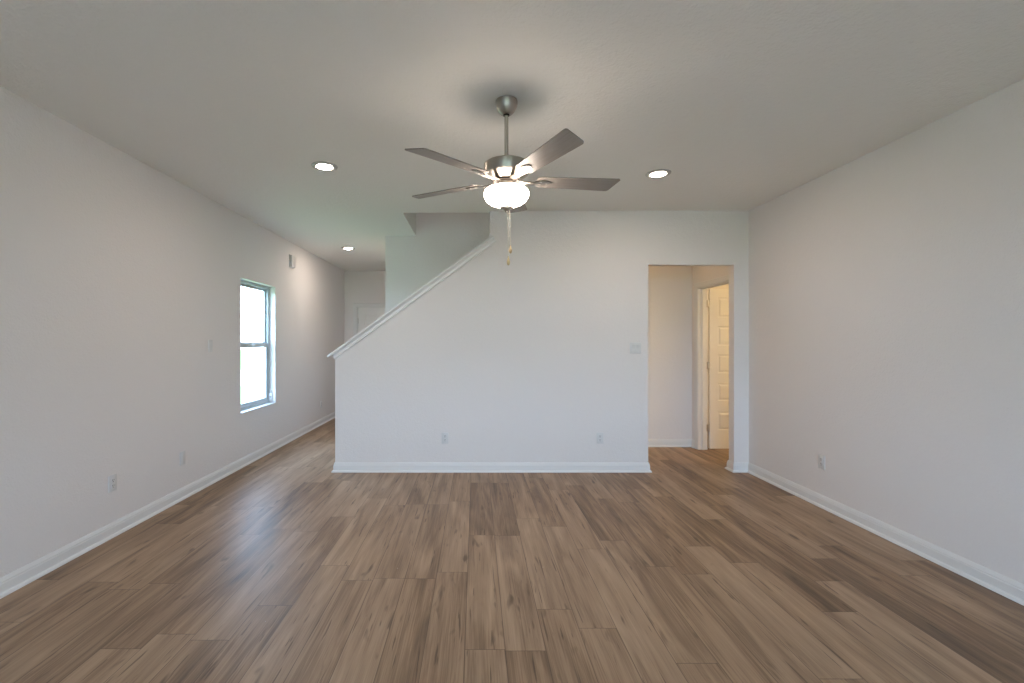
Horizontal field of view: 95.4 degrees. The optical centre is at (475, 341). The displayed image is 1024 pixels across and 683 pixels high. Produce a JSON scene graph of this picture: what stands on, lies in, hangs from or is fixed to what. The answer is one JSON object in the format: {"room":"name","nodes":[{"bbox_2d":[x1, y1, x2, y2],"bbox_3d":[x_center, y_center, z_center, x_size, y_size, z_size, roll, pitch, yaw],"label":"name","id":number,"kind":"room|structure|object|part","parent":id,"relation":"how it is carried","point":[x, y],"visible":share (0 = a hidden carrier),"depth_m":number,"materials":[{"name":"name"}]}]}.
{"room":"empty living room","nodes":[
{"label":"empty living room","id":0,"kind":"room"},
{"bbox_2d":[0,86,343,577],"bbox_3d":[-2.630,-0.003,2.340,0.150,2.740,13.380,0,0,0],"label":"wall","id":1,"kind":"structure","parent":0,"point":[118,275],"depth_m":3.34,"materials":[{"name":"white paint"}]},
{"bbox_2d":[108,474,116,492],"bbox_3d":[-2.550,0.995,3.265,0.009,0.116,0.072,0,0,0],"label":"wall outlet","id":2,"kind":"object","parent":1,"relation":"attached to","point":[112,480],"visible":1,"depth_m":3.26,"materials":[{"name":"white plastic"}]},
{"bbox_2d":[0,412,334,598],"bbox_3d":[-2.540,1.318,2.415,0.030,0.098,13.230,0,0,0],"label":"baseboard","id":3,"kind":"structure","parent":1,"relation":"attached to","point":[15,580],"depth_m":3.37,"materials":[{"name":"white paint"}]},
{"bbox_2d":[180,451,184,465],"bbox_3d":[-2.551,1.015,4.045,0.008,0.116,0.072,0,0,0],"label":"wall jack","id":4,"kind":"object","parent":1,"relation":"attached to","point":[182,454],"visible":1,"depth_m":4.04,"materials":[{"name":"white plastic"}]},
{"bbox_2d":[208,340,212,351],"bbox_3d":[-2.549,0.043,4.468,0.012,0.116,0.072,0,0,0],"label":"light switch","id":5,"kind":"object","parent":1,"relation":"attached to","point":[210,342],"visible":1,"depth_m":4.46,"materials":[{"name":"white plastic"}]},
{"bbox_2d":[241,280,275,413],"bbox_3d":[-2.616,0.048,5.485,0.147,1.483,0.870,0,0,0],"label":"window","id":6,"kind":"structure","parent":1,"relation":"in","point":[246,407],"depth_m":5.84,"materials":[{"name":"plastic"}]},
{"bbox_3d":[-2.673,-0.304,5.485,0.024,0.710,0.800,0,0,0],"label":"sash","id":7,"kind":"part","parent":6,"relation":"part of","materials":[{"name":"glass"}]},
{"bbox_3d":[-2.646,0.386,5.485,0.025,0.732,0.800,0,0,0],"label":"sash","id":8,"kind":"part","parent":6,"relation":"part of","materials":[{"name":"glass"}]},
{"bbox_3d":[-2.585,0.782,5.485,0.084,0.014,0.868,0,0,0],"label":"sill","id":9,"kind":"part","parent":6,"relation":"part of","materials":[{"name":"white paint"}]},
{"bbox_2d":[289,254,295,268],"bbox_3d":[-2.536,-1.105,6.430,0.038,0.176,0.150,0,0,0],"label":"door chime","id":10,"kind":"object","parent":1,"relation":"attached to","point":[292,259],"visible":1,"depth_m":6.38,"materials":[{"name":"white plastic"}]},
{"bbox_2d":[344,271,384,342],"bbox_3d":[-1.883,-0.003,9.105,1.645,2.740,0.150,0,0,0],"label":"wall","id":11,"kind":"structure","parent":0,"point":[359,286],"depth_m":9.03,"materials":[{"name":"white paint"}]},
{"bbox_2d":[353,303,384,336],"bbox_3d":[-1.863,0.314,9.082,1.039,2.107,0.195,0,0,0],"label":"door","id":12,"kind":"structure","parent":11,"relation":"in","point":[364,314],"depth_m":9.05,"materials":[{"name":"white paint"}]},
{"bbox_3d":[-1.863,0.349,9.075,0.865,2.020,0.045,0,0,0],"label":"panel","id":13,"kind":"part","parent":12,"relation":"part of","materials":[{"name":"white paint"}]},
{"bbox_2d":[0,418,1023,682],"bbox_3d":[1.573,1.427,2.415,8.555,0.120,13.530,0,0,0],"label":"floor","id":14,"kind":"structure","parent":0,"point":[284,568],"depth_m":2.52,"materials":[{"name":"wood"}]},
{"bbox_2d":[0,0,1023,270],"bbox_3d":[1.573,-1.523,2.415,8.555,0.300,13.530,0,0,0],"label":"ceiling","id":15,"kind":"structure","parent":0,"point":[746,104],"depth_m":2.55,"materials":[{"name":"white paint"}]},
{"bbox_2d":[311,161,337,170],"bbox_3d":[-1.185,-1.365,3.640,0.198,0.017,0.198,0,0,0],"label":"recessed light","id":16,"kind":"object","parent":15,"relation":"in","point":[319,165],"visible":1,"depth_m":3.62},
{"bbox_2d":[341,247,354,249],"bbox_3d":[-1.875,-1.365,6.830,0.198,0.017,0.198,0,0,0],"label":"recessed light","id":17,"kind":"object","parent":15,"relation":"in","point":[345,248],"visible":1,"depth_m":6.81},
{"bbox_2d":[405,95,619,264],"bbox_3d":[0.215,-0.904,2.663,1.232,0.938,1.252,0,0,0],"label":"ceiling fan","id":18,"kind":"object","parent":15,"relation":"hanging from","point":[507,192],"visible":1,"depth_m":2.57,"materials":[{"name":"silver metal"}]},
{"bbox_3d":[-0.190,-0.919,2.856,0.481,0.006,0.132,0,11,29],"label":"fan blade","id":19,"kind":"part","parent":18,"relation":"part of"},
{"bbox_3d":[-0.130,-0.919,2.372,0.481,0.006,0.132,0,11,-43],"label":"fan blade","id":20,"kind":"part","parent":18,"relation":"part of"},
{"bbox_3d":[0.173,-0.822,2.655,0.257,0.105,0.257,0,0,0],"label":"lamp shade","id":21,"kind":"part","parent":18,"relation":"part of","materials":[{"name":"white glass"}]},
{"bbox_3d":[0.253,-0.919,3.063,0.132,0.006,0.481,-12,-2,11],"label":"fan blade","id":22,"kind":"part","parent":18,"relation":"part of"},
{"bbox_3d":[0.349,-0.919,2.279,0.132,0.006,0.481,13,-5,-24],"label":"fan blade","id":23,"kind":"part","parent":18,"relation":"part of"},
{"bbox_3d":[0.586,-0.919,2.706,0.481,0.006,0.132,0,-11,-7],"label":"fan blade","id":24,"kind":"part","parent":18,"relation":"part of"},
{"bbox_2d":[645,169,670,177],"bbox_3d":[1.489,-1.365,3.800,0.198,0.017,0.198,0,0,0],"label":"recessed light","id":25,"kind":"object","parent":15,"relation":"in","point":[659,173],"visible":1,"depth_m":3.77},
{"bbox_2d":[385,213,691,438],"bbox_3d":[0.873,-1.233,6.110,4.105,5.200,0.120,0,0,0],"label":"wall","id":26,"kind":"structure","parent":0,"point":[440,240],"depth_m":6.05,"materials":[{"name":"white paint"}]},
{"bbox_2d":[648,439,693,447],"bbox_3d":[2.285,1.318,6.003,1.050,0.098,0.095,0,0,0],"label":"baseboard","id":27,"kind":"structure","parent":26,"relation":"attached to","point":[651,442],"depth_m":6.04,"materials":[{"name":"white paint"}]},
{"bbox_2d":[335,211,748,461],"bbox_3d":[0.692,-0.003,4.930,4.340,2.740,0.100,0,0,0],"label":"wall","id":28,"kind":"structure","parent":0,"point":[528,359],"depth_m":4.88,"materials":[{"name":"white paint"}]},
{"bbox_2d":[327,235,495,358],"bbox_3d":[-0.672,-0.463,4.930,1.772,1.294,0.164,0,0,0],"label":"trim","id":29,"kind":"structure","parent":28,"relation":"attached to","point":[487,243],"depth_m":4.86,"materials":[{"name":"white paint"}]},
{"bbox_2d":[442,433,447,443],"bbox_3d":[-0.325,1.013,4.875,0.072,0.116,0.009,0,0,0],"label":"wall outlet","id":30,"kind":"object","parent":28,"relation":"attached to","point":[444,435],"visible":1,"depth_m":4.87,"materials":[{"name":"white plastic"}]},
{"bbox_2d":[331,462,651,472],"bbox_3d":[0.165,1.318,4.915,3.345,0.098,0.130,0,0,0],"label":"baseboard","id":31,"kind":"structure","parent":28,"relation":"attached to","point":[339,467],"depth_m":4.87,"materials":[{"name":"white paint"}]},
{"bbox_2d":[597,433,602,443],"bbox_3d":[1.300,1.013,4.875,0.072,0.116,0.009,0,0,0],"label":"wall outlet","id":32,"kind":"object","parent":28,"relation":"attached to","point":[599,435],"visible":1,"depth_m":4.87,"materials":[{"name":"white plastic"}]},
{"bbox_2d":[630,343,640,353],"bbox_3d":[1.672,0.069,4.874,0.118,0.116,0.012,0,0,0],"label":"light switch","id":33,"kind":"object","parent":28,"relation":"attached to","point":[635,348],"visible":1,"depth_m":4.87,"materials":[{"name":"white plastic"}]},
{"bbox_2d":[692,266,728,439],"bbox_3d":[2.868,-0.003,5.515,0.115,2.740,1.070,0,0,0],"label":"wall","id":34,"kind":"structure","parent":0,"point":[699,273],"depth_m":5.90,"materials":[{"name":"white paint"}]},
{"bbox_2d":[694,275,728,449],"bbox_3d":[3.234,0.313,5.514,0.882,2.108,0.881,0,0,0],"label":"door","id":35,"kind":"structure","parent":34,"relation":"in","point":[711,306],"depth_m":5.88,"materials":[{"name":"white paint"}]},
{"bbox_3d":[3.315,0.344,5.896,0.720,2.021,0.035,0,0,0],"label":"panel","id":36,"kind":"part","parent":35,"relation":"part of","materials":[{"name":"white paint"}]},
{"bbox_2d":[709,284,728,288],"bbox_3d":[4.253,-0.003,7.125,2.895,2.740,0.150,0,0,0],"label":"wall","id":37,"kind":"structure","parent":0,"point":[726,286],"depth_m":7.05,"materials":[{"name":"white paint"}]},
{"bbox_2d":[749,79,1023,583],"bbox_3d":[2.937,-0.003,0.315,0.150,2.740,9.330,0,0,0],"label":"wall","id":38,"kind":"structure","parent":0,"point":[886,287],"depth_m":3.10,"materials":[{"name":"white paint"}]},
{"bbox_2d":[818,454,824,469],"bbox_3d":[2.857,0.995,3.845,0.009,0.116,0.072,0,0,0],"label":"wall outlet","id":39,"kind":"object","parent":38,"relation":"attached to","point":[821,458],"visible":1,"depth_m":3.84,"materials":[{"name":"white plastic"}]},
{"bbox_2d":[725,460,1023,605],"bbox_3d":[2.770,1.318,0.434,0.184,0.098,9.268,0,0,0],"label":"baseboard","id":40,"kind":"structure","parent":38,"relation":"attached to","point":[1009,588],"depth_m":3.11,"materials":[{"name":"white paint"}]}
]}

